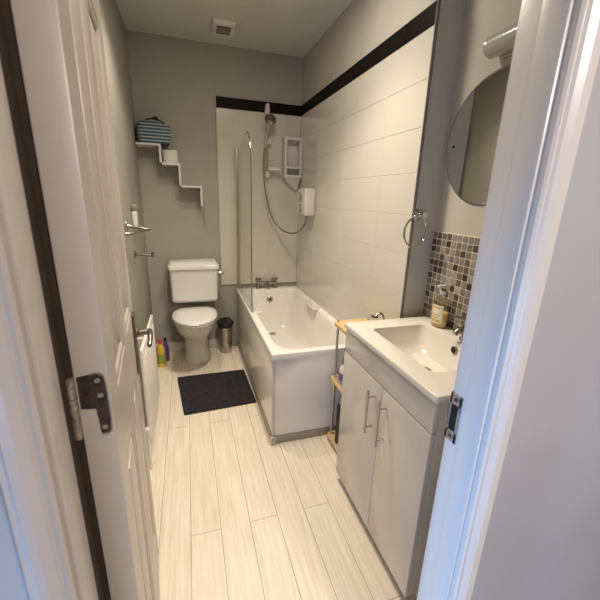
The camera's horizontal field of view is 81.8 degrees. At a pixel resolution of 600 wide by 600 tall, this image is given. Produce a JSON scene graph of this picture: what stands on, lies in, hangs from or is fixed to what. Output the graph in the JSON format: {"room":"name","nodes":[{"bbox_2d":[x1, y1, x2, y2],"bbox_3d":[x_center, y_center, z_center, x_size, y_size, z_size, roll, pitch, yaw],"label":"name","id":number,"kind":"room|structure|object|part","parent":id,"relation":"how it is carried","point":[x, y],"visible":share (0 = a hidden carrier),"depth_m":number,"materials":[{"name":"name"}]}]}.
{"room":"bathroom","nodes":[
{"label":"bathroom","id":0,"kind":"room"},
{"bbox_2d":[99,0,152,336],"bbox_3d":[-0.984,-0.382,1.717,0.100,2.616,2.825,-3,17,-17],"label":"wall","id":1,"kind":"structure","parent":0,"point":[114,33],"depth_m":2.26,"materials":[{"name":"paint"}]},
{"bbox_2d":[130,204,138,225],"bbox_3d":[-1.112,-0.568,2.333,0.040,0.150,0.080,-3,17,-17],"label":"wall dispenser","id":2,"kind":"object","parent":1,"relation":"attached to","point":[134,214],"visible":0.84,"depth_m":2.30,"materials":[{"name":"white plastic"}]},
{"bbox_2d":[124,221,151,236],"bbox_3d":[-0.957,-0.418,2.041,0.147,0.083,0.203,-3,17,-17],"label":"bracket","id":3,"kind":"object","parent":1,"relation":"attached to","point":[127,226],"visible":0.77,"depth_m":2.06,"materials":[{"name":"silver metal"}]},
{"bbox_3d":[-1.042,-0.442,2.081,0.010,0.065,0.065,-3,17,-17],"label":"wall plate","id":4,"kind":"part","parent":3,"relation":"part of","materials":[{"name":"silver metal"}]},
{"bbox_3d":[-0.950,-0.397,2.030,0.035,0.027,0.204,9,18,23],"label":"arm","id":5,"kind":"part","parent":3,"relation":"part of","materials":[{"name":"silver metal"}]},
{"bbox_3d":[-0.981,-0.441,2.102,0.132,0.041,0.031,-3,17,-17],"label":"arm","id":6,"kind":"part","parent":3,"relation":"part of","materials":[{"name":"silver metal"}]},
{"bbox_2d":[134,251,153,257],"bbox_3d":[-1.061,-0.312,2.361,0.125,0.052,0.052,-3,17,-17],"label":"toilet roll holder","id":7,"kind":"object","parent":1,"relation":"attached to","point":[135,253],"visible":1,"depth_m":2.35,"materials":[{"name":"silver metal"}]},
{"bbox_2d":[137,315,159,468],"bbox_3d":[-0.935,0.515,2.081,0.108,0.686,0.644,-3,17,-17],"label":"radiator","id":8,"kind":"object","parent":1,"relation":"attached to","point":[149,379],"visible":0.78,"depth_m":1.94,"materials":[{"name":"white metal"}]},
{"bbox_2d":[126,30,302,345],"bbox_3d":[-0.576,-0.803,3.207,1.605,2.616,0.114,-3,17,-17],"label":"wall","id":9,"kind":"structure","parent":0,"point":[208,95],"depth_m":3.00,"materials":[{"name":"grey paint"}]},
{"bbox_2d":[136,142,202,205],"bbox_3d":[-1.061,-1.022,2.853,0.478,0.465,0.150,-3,17,-17],"label":"shelf","id":10,"kind":"object","parent":9,"relation":"attached to","point":[140,144],"visible":1,"depth_m":2.78,"materials":[{"name":"white plastic"}]},
{"bbox_2d":[136,116,170,145],"bbox_3d":[-1.154,-1.332,2.726,0.265,0.193,0.144,-3,17,-17],"label":"striped bag","id":11,"kind":"object","parent":10,"relation":"on","point":[147,131],"visible":0.98,"depth_m":2.67,"materials":[{"name":"blue fabric"}]},
{"bbox_2d":[162,150,178,162],"bbox_3d":[-1.052,-1.161,2.813,0.121,0.098,0.121,-3,17,-17],"label":"toilet roll","id":12,"kind":"object","parent":10,"relation":"on","point":[169,156],"visible":0.77,"depth_m":2.77,"materials":[{"name":"white paper"}]},
{"bbox_2d":[156,338,219,351],"bbox_3d":[-1.081,0.445,3.365,0.600,0.100,0.012,-3,17,-17],"label":"baseboard","id":13,"kind":"structure","parent":9,"relation":"attached to","point":[212,343],"depth_m":3.34,"materials":[{"name":"white paint"}]},
{"bbox_3d":[-0.722,-0.908,3.072,0.006,1.604,0.014,-3,17,-17],"label":"tile edge trim","id":14,"kind":"part","parent":9,"relation":"part of","materials":[{"name":"tile"}]},
{"bbox_2d":[264,103,280,177],"bbox_3d":[-0.245,-1.381,3.023,0.140,0.591,0.103,-3,17,-17],"label":"riser rail","id":15,"kind":"object","parent":9,"relation":"attached to","point":[267,109],"visible":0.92,"depth_m":3.03,"materials":[{"name":"metal"}]},
{"bbox_3d":[-0.285,-1.363,3.020,0.019,0.525,0.019,-3,17,-17],"label":"rail","id":16,"kind":"part","parent":15,"relation":"part of","materials":[{"name":"metal"}]},
{"bbox_2d":[267,167,280,170],"bbox_3d":[-0.235,-1.164,3.083,0.110,0.024,0.085,-3,17,-17],"label":"soap tray","id":17,"kind":"object","parent":15,"relation":"on","point":[268,168],"depth_m":3.05,"materials":[{"name":"white plastic"}]},
{"bbox_2d":[263,114,306,233],"bbox_3d":[-0.108,-1.065,2.979,0.447,0.983,0.127,9,18,23],"label":"shower","id":18,"kind":"object","parent":15,"relation":"attached to","point":[270,119],"visible":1,"depth_m":2.97,"materials":[{"name":"silver metal"}]},
{"bbox_3d":[-0.273,-1.411,2.943,0.068,0.213,0.035,6,17,14],"label":"handle","id":19,"kind":"part","parent":18,"relation":"part of","materials":[{"name":"silver metal"}]},
{"bbox_2d":[282,136,302,189],"bbox_3d":[-0.072,-1.225,3.128,0.172,0.442,0.100,-3,17,-17],"label":"shower caddy","id":20,"kind":"object","parent":9,"relation":"attached to","point":[292,147],"visible":1,"depth_m":3.13,"materials":[{"name":"white plastic"}]},
{"bbox_2d":[282,174,301,178],"bbox_3d":[-0.075,-1.124,3.158,0.168,0.028,0.100,-3,17,-17],"label":"shelf","id":21,"kind":"object","parent":20,"relation":"attached to","point":[286,176],"depth_m":3.12,"materials":[{"name":"white plastic"}]},
{"bbox_2d":[285,166,301,169],"bbox_3d":[-0.072,-1.197,3.139,0.154,0.018,0.096,-3,17,-17],"label":"shelf","id":22,"kind":"object","parent":20,"relation":"attached to","point":[286,167],"depth_m":3.11,"materials":[{"name":"white plastic"}]},
{"bbox_2d":[116,0,351,57],"bbox_3d":[-0.175,-1.709,1.579,1.705,0.060,2.825,-3,17,-17],"label":"ceiling","id":23,"kind":"structure","parent":0,"point":[283,27],"depth_m":2.37,"materials":[{"name":"paint"}]},
{"bbox_2d":[210,17,236,36],"bbox_3d":[-0.545,-1.926,2.458,0.164,0.040,0.210,-3,17,-17],"label":"ceiling vent","id":24,"kind":"object","parent":23,"relation":"in","point":[219,26],"visible":1,"depth_m":2.41,"materials":[{"name":"white plastic"}]},
{"bbox_2d":[216,25,230,35],"bbox_3d":[-0.545,-1.915,2.461,0.096,0.004,0.120,-3,17,-17],"label":"grille","id":25,"kind":"object","parent":24,"relation":"attached to","point":[224,30],"depth_m":2.45,"materials":[{"name":"grey plastic"}]},
{"bbox_2d":[145,346,414,599],"bbox_3d":[-0.090,1.253,0.996,4.200,0.060,5.580,-3,17,-17],"label":"floor","id":26,"kind":"structure","parent":0,"point":[239,515],"depth_m":1.66,"materials":[{"name":"beige laminate"}]},
{"bbox_2d":[157,338,166,366],"bbox_3d":[-1.214,0.459,3.026,0.073,0.255,0.073,-3,17,-17],"label":"bottle","id":27,"kind":"object","parent":26,"relation":"on","point":[161,354],"visible":1,"depth_m":3.00,"materials":[{"name":"yellow plastic"}]},
{"bbox_2d":[163,337,169,361],"bbox_3d":[-1.214,0.444,3.131,0.053,0.225,0.053,-3,17,-17],"label":"bottle","id":28,"kind":"object","parent":26,"relation":"on","point":[165,344],"visible":0.85,"depth_m":3.11,"materials":[{"name":"purple plastic"}]},
{"bbox_2d":[167,258,224,363],"bbox_3d":[-0.868,0.147,2.977,0.467,0.902,0.656,-3,17,-17],"label":"toilet","id":29,"kind":"object","parent":26,"relation":"on","point":[191,280],"visible":1,"depth_m":2.98,"materials":[{"name":"white ceramic"}]},
{"bbox_3d":[-0.938,-0.314,3.048,0.426,0.060,0.229,-3,17,-17],"label":"cistern lid","id":30,"kind":"part","parent":29,"relation":"part of","materials":[{"name":"white ceramic"}]},
{"bbox_3d":[-0.865,0.127,2.856,0.364,0.031,0.444,-3,17,-17],"label":"lid","id":31,"kind":"part","parent":29,"relation":"part of","materials":[{"name":"white plastic"}]},
{"bbox_3d":[-0.867,0.152,2.865,0.356,0.018,0.436,-3,17,-17],"label":"seat","id":32,"kind":"part","parent":29,"relation":"part of","materials":[{"name":"white plastic"}]},
{"bbox_2d":[177,369,255,414],"bbox_3d":[-0.662,0.700,2.695,0.564,0.012,0.554,-3,17,-17],"label":"bath mat","id":33,"kind":"object","parent":26,"relation":"on","point":[200,393],"visible":1,"depth_m":2.66,"materials":[{"name":"black fabric"}]},
{"bbox_2d":[217,316,233,352],"bbox_3d":[-0.718,0.336,3.341,0.153,0.347,0.153,14,20,35],"label":"waste bin","id":34,"kind":"object","parent":26,"relation":"on","point":[225,324],"visible":1,"depth_m":3.29,"materials":[{"name":"metal"}]},
{"bbox_2d":[237,286,345,444],"bbox_3d":[-0.110,0.361,2.812,0.601,0.634,1.532,-3,17,-17],"label":"bathtub","id":35,"kind":"object","parent":26,"relation":"on","point":[287,343],"visible":0.92,"depth_m":2.22,"materials":[{"name":"white plastic"}]},
{"bbox_2d":[235,131,252,311],"bbox_3d":[-0.459,-0.632,2.813,0.024,1.292,0.771,-3,17,-17],"label":"screen","id":36,"kind":"object","parent":35,"relation":"on","point":[236,147],"visible":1,"depth_m":3.03,"materials":[{"name":"clear glass"}]},
{"bbox_3d":[-0.569,-0.717,3.151,0.024,1.257,0.042,-3,17,-17],"label":"wall post","id":37,"kind":"part","parent":36,"relation":"part of","materials":[{"name":"white plastic"}]},
{"bbox_3d":[-0.382,0.377,2.744,0.012,0.519,1.501,-3,17,-17],"label":"panel","id":38,"kind":"part","parent":35,"relation":"part of","materials":[{"name":"white plastic"}]},
{"bbox_2d":[255,277,277,288],"bbox_3d":[-0.318,-0.162,3.347,0.226,0.104,0.106,-3,17,-17],"label":"mixer tap","id":39,"kind":"object","parent":35,"relation":"on","point":[259,282],"visible":1,"depth_m":3.35,"materials":[{"name":"silver metal"}]},
{"bbox_3d":[-0.158,0.587,2.055,0.018,0.521,0.020,-3,17,-17],"label":"corner trim","id":40,"kind":"part","parent":35,"relation":"part of","materials":[{"name":"white plastic"}]},
{"bbox_3d":[0.117,0.570,2.141,0.587,0.519,0.014,-3,17,-17],"label":"panel","id":41,"kind":"part","parent":35,"relation":"part of","materials":[{"name":"white plastic"}]},
{"bbox_2d":[327,318,371,452],"bbox_3d":[0.324,0.519,2.030,0.238,0.795,0.228,-3,17,-17],"label":"storage rack","id":42,"kind":"object","parent":26,"relation":"on","point":[340,324],"visible":0.29,"depth_m":2.03,"materials":[{"name":"brown wood"}]},
{"bbox_3d":[0.207,0.499,2.084,0.015,0.795,0.015,-3,17,-17],"label":"post","id":43,"kind":"part","parent":42,"relation":"part of","materials":[{"name":"metal"}]},
{"bbox_2d":[335,396,340,443],"bbox_3d":[0.256,0.718,2.075,0.080,0.304,0.080,-3,17,-17],"label":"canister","id":44,"kind":"object","parent":42,"relation":"on","point":[339,402],"visible":0.28,"depth_m":2.05,"materials":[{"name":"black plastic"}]},
{"bbox_2d":[338,357,343,385],"bbox_3d":[0.257,0.404,1.971,0.072,0.165,0.072,-3,17,-17],"label":"shampoo bottle","id":45,"kind":"object","parent":42,"relation":"on","point":[340,377],"visible":0.32,"depth_m":1.96,"materials":[{"name":"white plastic"}]},
{"bbox_2d":[371,312,384,319],"bbox_3d":[0.426,0.113,1.849,0.103,0.106,0.040,-3,17,-17],"label":"stand","id":46,"kind":"object","parent":42,"relation":"on","point":[379,313],"visible":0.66,"depth_m":1.82,"materials":[{"name":"silver metal"}]},
{"bbox_2d":[336,330,448,599],"bbox_3d":[0.501,0.631,1.529,0.496,0.873,0.647,-3,17,-17],"label":"vanity unit","id":47,"kind":"object","parent":26,"relation":"on","point":[391,438],"visible":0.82,"depth_m":1.32,"materials":[{"name":"wood"}]},
{"bbox_3d":[0.267,0.632,1.613,0.019,0.704,0.354,-3,17,-17],"label":"cabinet door","id":48,"kind":"part","parent":47,"relation":"part of","materials":[{"name":"white wood"}]},
{"bbox_3d":[0.286,0.459,1.424,0.042,0.196,0.012,-3,17,-17],"label":"bar handle","id":49,"kind":"part","parent":47,"relation":"part of","materials":[{"name":"metal"}]},
{"bbox_3d":[0.312,0.483,1.343,0.042,0.196,0.012,-3,17,-17],"label":"bar handle","id":50,"kind":"part","parent":47,"relation":"part of","materials":[{"name":"metal"}]},
{"bbox_3d":[0.324,0.277,1.364,0.018,0.112,0.647,-3,17,-17],"label":"fascia panel","id":51,"kind":"part","parent":47,"relation":"part of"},
{"bbox_3d":[0.364,0.722,1.316,0.019,0.704,0.290,-3,17,-17],"label":"cabinet door","id":52,"kind":"part","parent":47,"relation":"part of","materials":[{"name":"white wood"}]},
{"bbox_2d":[345,316,461,403],"bbox_3d":[0.530,0.247,1.421,0.465,0.128,0.665,-3,17,-17],"label":"washbasin","id":53,"kind":"object","parent":47,"relation":"in","point":[427,355],"visible":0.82,"depth_m":1.50,"materials":[{"name":"white ceramic"}]},
{"bbox_2d":[431,285,447,327],"bbox_3d":[0.653,0.026,1.604,0.067,0.199,0.082,-3,17,-17],"label":"soap bottle","id":54,"kind":"object","parent":53,"relation":"on","point":[439,317],"visible":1,"depth_m":1.59,"materials":[{"name":"yellow plastic"}]},
{"bbox_2d":[452,315,465,340],"bbox_3d":[0.682,0.119,1.453,0.096,0.109,0.052,0,16,-5],"label":"tap","id":55,"kind":"object","parent":53,"relation":"on","point":[460,330],"visible":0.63,"depth_m":1.44,"materials":[{"name":"silver metal"}]},
{"bbox_3d":[0.682,0.139,1.453,0.098,0.070,0.052,-3,17,-17],"label":"spout","id":56,"kind":"part","parent":55,"relation":"part of","materials":[{"name":"silver metal"}]},
{"bbox_3d":[0.688,0.086,1.443,0.078,0.040,0.042,0,16,-5],"label":"lever","id":57,"kind":"part","parent":55,"relation":"part of","materials":[{"name":"silver metal"}]},
{"bbox_2d":[0,56,599,599],"bbox_3d":[-0.022,-0.007,0.543,4.200,2.616,0.100,-3,17,-17],"label":"wall","id":58,"kind":"structure","parent":0,"point":[542,541],"depth_m":0.77,"materials":[{"name":"paint"}]},
{"bbox_2d":[0,0,110,599],"bbox_3d":[-0.367,0.283,0.518,0.063,2.050,0.145,-3,17,-17],"label":"door frame","id":59,"kind":"structure","parent":58,"relation":"attached to","point":[46,486],"depth_m":0.44,"materials":[{"name":"white paint"}]},
{"bbox_3d":[-0.352,0.300,0.461,0.056,2.050,0.023,-3,17,-17],"label":"architrave","id":60,"kind":"part","parent":59,"relation":"part of","materials":[{"name":"white paint"}]},
{"bbox_2d":[10,0,159,599],"bbox_3d":[-0.457,0.203,0.884,0.114,1.977,0.680,-3,17,-17],"label":"door","id":61,"kind":"structure","parent":58,"relation":"in","point":[60,44],"depth_m":0.57,"materials":[{"name":"white paint"}]},
{"bbox_3d":[-0.542,0.143,1.146,0.008,0.213,0.040,-5,18,-22],"label":"handle plate","id":62,"kind":"part","parent":61,"relation":"part of","materials":[{"name":"metal"}]},
{"bbox_3d":[-0.504,0.118,1.116,0.058,0.040,0.099,-3,17,-17],"label":"lever","id":63,"kind":"part","parent":61,"relation":"part of","materials":[{"name":"metal"}]},
{"bbox_2d":[417,0,599,599],"bbox_3d":[0.383,0.243,0.741,0.063,2.050,0.126,-3,17,-17],"label":"door frame","id":64,"kind":"structure","parent":58,"relation":"attached to","point":[556,52],"depth_m":0.62,"materials":[{"name":"white paint"}]},
{"bbox_3d":[0.353,0.266,0.787,0.015,0.118,0.036,-3,17,-17],"label":"strike plate","id":65,"kind":"part","parent":64,"relation":"part of","materials":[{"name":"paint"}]},
{"bbox_2d":[296,0,521,319],"bbox_3d":[0.496,-0.452,2.125,0.239,2.616,2.725,-3,17,-17],"label":"wall","id":66,"kind":"structure","parent":0,"point":[385,87],"depth_m":1.83,"materials":[{"name":"white tile"}]},
{"bbox_2d":[297,188,315,216],"bbox_3d":[0.042,-0.818,2.920,0.120,0.234,0.220,-3,17,-17],"label":"shower","id":67,"kind":"object","parent":66,"relation":"attached to","point":[306,197],"visible":1,"depth_m":2.83,"materials":[{"name":"white plastic"}]},
{"bbox_2d":[403,209,427,247],"bbox_3d":[0.522,-0.331,1.610,0.148,0.176,0.064,-5,18,-24],"label":"towel ring","id":68,"kind":"object","parent":66,"relation":"attached to","point":[417,214],"visible":1,"depth_m":1.60,"materials":[{"name":"silver metal"}]},
{"bbox_3d":[0.526,-0.135,1.708,0.015,2.244,0.006,-3,17,-17],"label":"tile edge trim","id":69,"kind":"part","parent":66,"relation":"part of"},
{"bbox_2d":[423,231,479,328],"bbox_3d":[0.741,-0.047,1.464,0.008,0.424,0.619,-3,17,-17],"label":"backsplash","id":70,"kind":"structure","parent":66,"relation":"attached to","point":[453,258],"depth_m":1.59,"materials":[{"name":"tile"}]},
{"bbox_2d":[446,65,510,204],"bbox_3d":[0.741,-0.625,1.350,0.012,0.491,0.491,-3,17,-17],"label":"round mirror","id":71,"kind":"object","parent":66,"relation":"attached to","point":[473,137],"visible":0.5,"depth_m":1.41,"materials":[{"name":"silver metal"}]},
{"bbox_2d":[483,22,517,59],"bbox_3d":[0.750,-0.894,1.154,0.081,0.080,0.294,-3,17,-17],"label":"wall lamp","id":72,"kind":"object","parent":66,"relation":"attached to","point":[501,43],"visible":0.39,"depth_m":1.22,"materials":[{"name":"silver glass"}]},
{"bbox_3d":[0.780,-0.896,1.167,0.016,0.080,0.240,-3,17,-17],"label":"plate","id":73,"kind":"part","parent":72,"relation":"part of","materials":[{"name":"silver metal"}]}
]}

